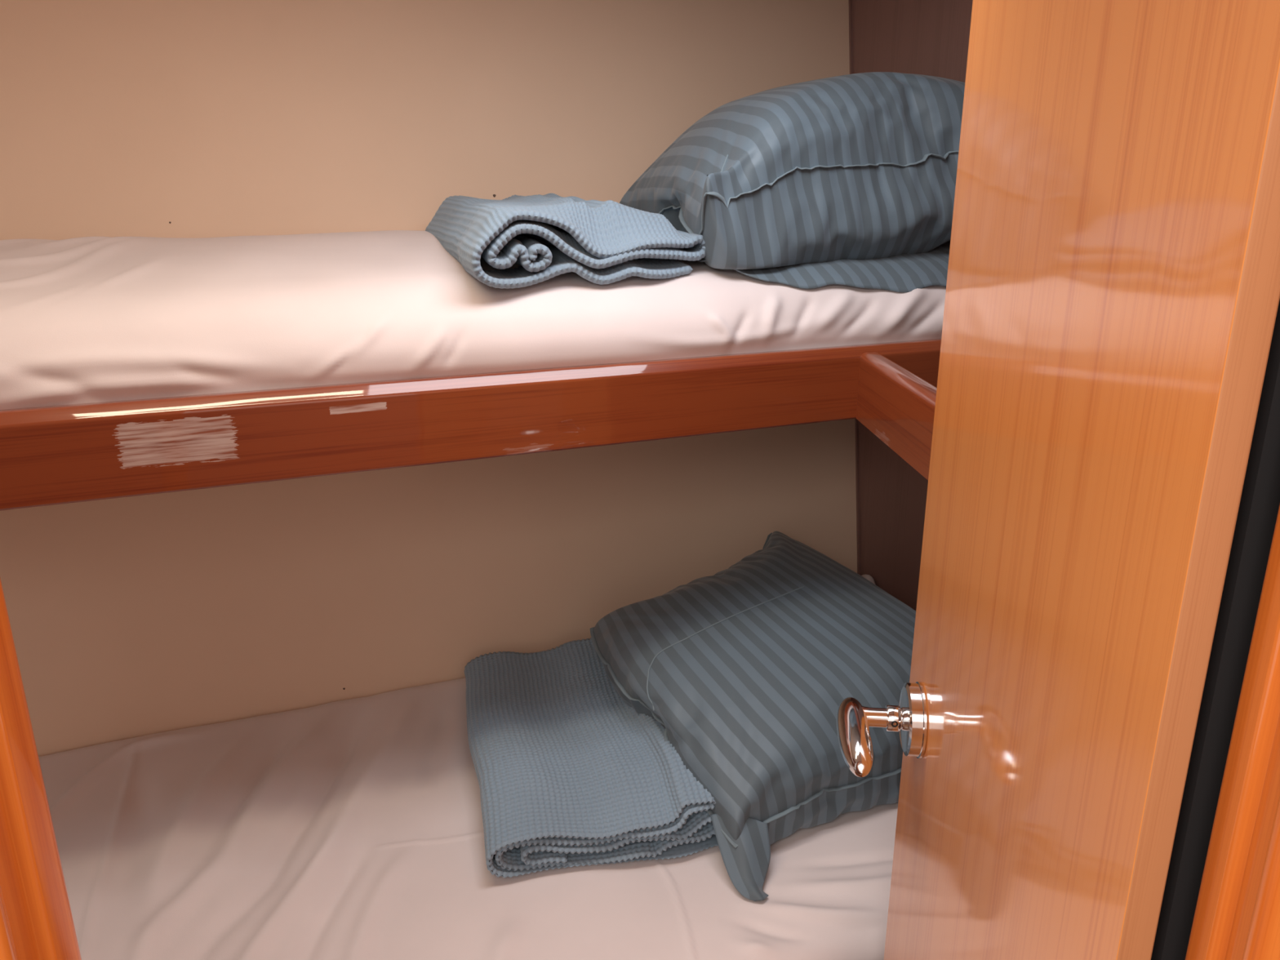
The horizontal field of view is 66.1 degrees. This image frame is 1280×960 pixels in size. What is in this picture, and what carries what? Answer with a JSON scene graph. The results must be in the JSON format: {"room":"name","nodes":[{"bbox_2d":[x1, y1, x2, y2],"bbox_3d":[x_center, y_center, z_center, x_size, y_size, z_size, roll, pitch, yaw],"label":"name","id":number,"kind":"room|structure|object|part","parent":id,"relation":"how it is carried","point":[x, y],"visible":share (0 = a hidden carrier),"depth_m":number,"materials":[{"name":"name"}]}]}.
{"room":"boat cabin","nodes":[
{"label":"boat cabin","id":0,"kind":"room"},
{"bbox_2d":[0,0,857,756],"bbox_3d":[-0.632,0.011,1.817,2.410,1.980,0.323,-7,19,-21],"label":"wall","id":1,"kind":"structure","parent":0,"point":[140,615],"depth_m":1.80,"materials":[{"name":"beige paint"}]},
{"bbox_2d":[0,337,941,511],"bbox_3d":[-0.430,-0.070,1.276,2.395,0.113,1.052,-7,19,-21],"label":"bunk","id":2,"kind":"object","parent":1,"relation":"attached to","point":[73,453],"visible":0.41,"depth_m":1.29,"materials":[{"name":"brown wood"}]},
{"bbox_2d":[0,230,946,409],"bbox_3d":[-0.530,-0.257,1.487,2.388,0.205,0.616,-7,19,-21],"label":"mattress","id":3,"kind":"object","parent":2,"relation":"on","point":[84,319],"visible":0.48,"depth_m":1.32,"materials":[{"name":"white fabric"}]},
{"bbox_2d":[425,193,705,288],"bbox_3d":[-0.133,-0.392,1.573,0.390,0.121,0.501,-7,19,-21],"label":"folded blanket","id":4,"kind":"object","parent":3,"relation":"on","point":[608,242],"visible":0.96,"depth_m":1.41,"materials":[{"name":"blue fabric"}]},
{"bbox_2d":[697,240,950,293],"bbox_3d":[0.319,-0.395,1.727,0.591,0.089,0.417,-7,19,-21],"label":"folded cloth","id":5,"kind":"object","parent":3,"relation":"on","point":[904,273],"visible":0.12,"depth_m":1.57,"materials":[{"name":"blue fabric"}]},
{"bbox_2d":[619,71,964,269],"bbox_3d":[0.292,-0.551,1.721,0.618,0.307,0.462,-7,19,-21],"label":"pillow","id":6,"kind":"object","parent":5,"relation":"on","point":[861,166],"visible":0.88,"depth_m":1.55,"materials":[{"name":"fabric"}]},
{"bbox_2d":[852,0,973,610],"bbox_3d":[0.877,0.154,1.365,0.033,1.980,2.337,-7,19,-21],"label":"wall","id":7,"kind":"structure","parent":0,"point":[930,37],"depth_m":2.06,"materials":[{"name":"brown wood"}]},
{"bbox_2d":[848,0,860,574],"bbox_3d":[0.491,-0.119,2.228,0.006,1.980,0.289,-7,19,-21],"label":"trim","id":8,"kind":"structure","parent":7,"relation":"attached to","point":[850,2],"depth_m":2.24,"materials":[{"name":"brown wood"}]},
{"bbox_3d":[0.000,1.477,0.521,4.400,0.030,5.100,0,18,0],"label":"floor","id":9,"kind":"structure","parent":0,"visible":0},
{"bbox_3d":[-0.407,0.882,1.520,2.396,0.500,0.830,-7,19,-21],"label":"bunk","id":10,"kind":"object","parent":9,"relation":"on","visible":0},
{"bbox_2d":[38,573,897,959],"bbox_3d":[-0.431,0.591,1.494,2.404,0.270,0.952,-7,19,-21],"label":"mattress","id":11,"kind":"object","parent":10,"relation":"on","point":[352,828],"visible":0.34,"depth_m":1.42,"materials":[{"name":"white fabric"}]},
{"bbox_2d":[463,637,718,878],"bbox_3d":[-0.109,0.424,1.668,0.356,0.104,0.587,-4,18,-12],"label":"folded blanket","id":12,"kind":"object","parent":11,"relation":"on","point":[569,773],"visible":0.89,"depth_m":1.51,"materials":[{"name":"blue fabric"}]},
{"bbox_2d":[590,531,915,901],"bbox_3d":[0.305,0.315,1.764,0.706,0.257,0.768,-7,19,-21],"label":"pillow","id":13,"kind":"object","parent":11,"relation":"on","point":[747,668],"visible":0.8,"depth_m":1.57,"materials":[{"name":"fabric"}]},
{"bbox_3d":[0.166,0.423,0.519,2.188,1.980,0.037,2,18,5],"label":"wall","id":14,"kind":"structure","parent":0,"visible":0},
{"bbox_2d":[0,577,81,959],"bbox_3d":[-0.333,0.450,0.565,0.052,1.900,0.072,2,18,5],"label":"trim","id":15,"kind":"structure","parent":14,"relation":"attached to","point":[37,922],"depth_m":0.49,"materials":[{"name":"brown wood"}]},
{"bbox_2d":[835,0,1279,959],"bbox_3d":[0.235,0.362,0.828,0.112,1.870,0.586,2,18,6],"label":"door","id":16,"kind":"structure","parent":14,"relation":"in","point":[1113,292],"depth_m":0.56,"materials":[{"name":"brown wood"}]},
{"bbox_3d":[0.215,0.256,0.992,0.032,0.035,0.124,2,18,6],"label":"lever","id":17,"kind":"part","parent":16,"relation":"part of","materials":[{"name":"silver metal"}]},
{"bbox_3d":[0.281,0.247,1.014,0.017,0.077,0.077,2,18,6],"label":"handle","id":18,"kind":"part","parent":16,"relation":"part of","materials":[{"name":"silver metal"}]},
{"bbox_2d":[1151,299,1279,959],"bbox_3d":[0.287,0.450,0.566,0.055,1.900,0.016,0,18,0],"label":"trim","id":19,"kind":"structure","parent":14,"relation":"attached to","point":[1260,501],"depth_m":0.44,"materials":[{"name":"black rubber"}]},
{"bbox_2d":[1184,503,1279,959],"bbox_3d":[0.285,0.467,0.512,0.052,1.900,0.072,2,18,5],"label":"trim","id":20,"kind":"structure","parent":14,"relation":"attached to","point":[1237,916],"depth_m":0.42,"materials":[{"name":"brown wood"}]}
]}

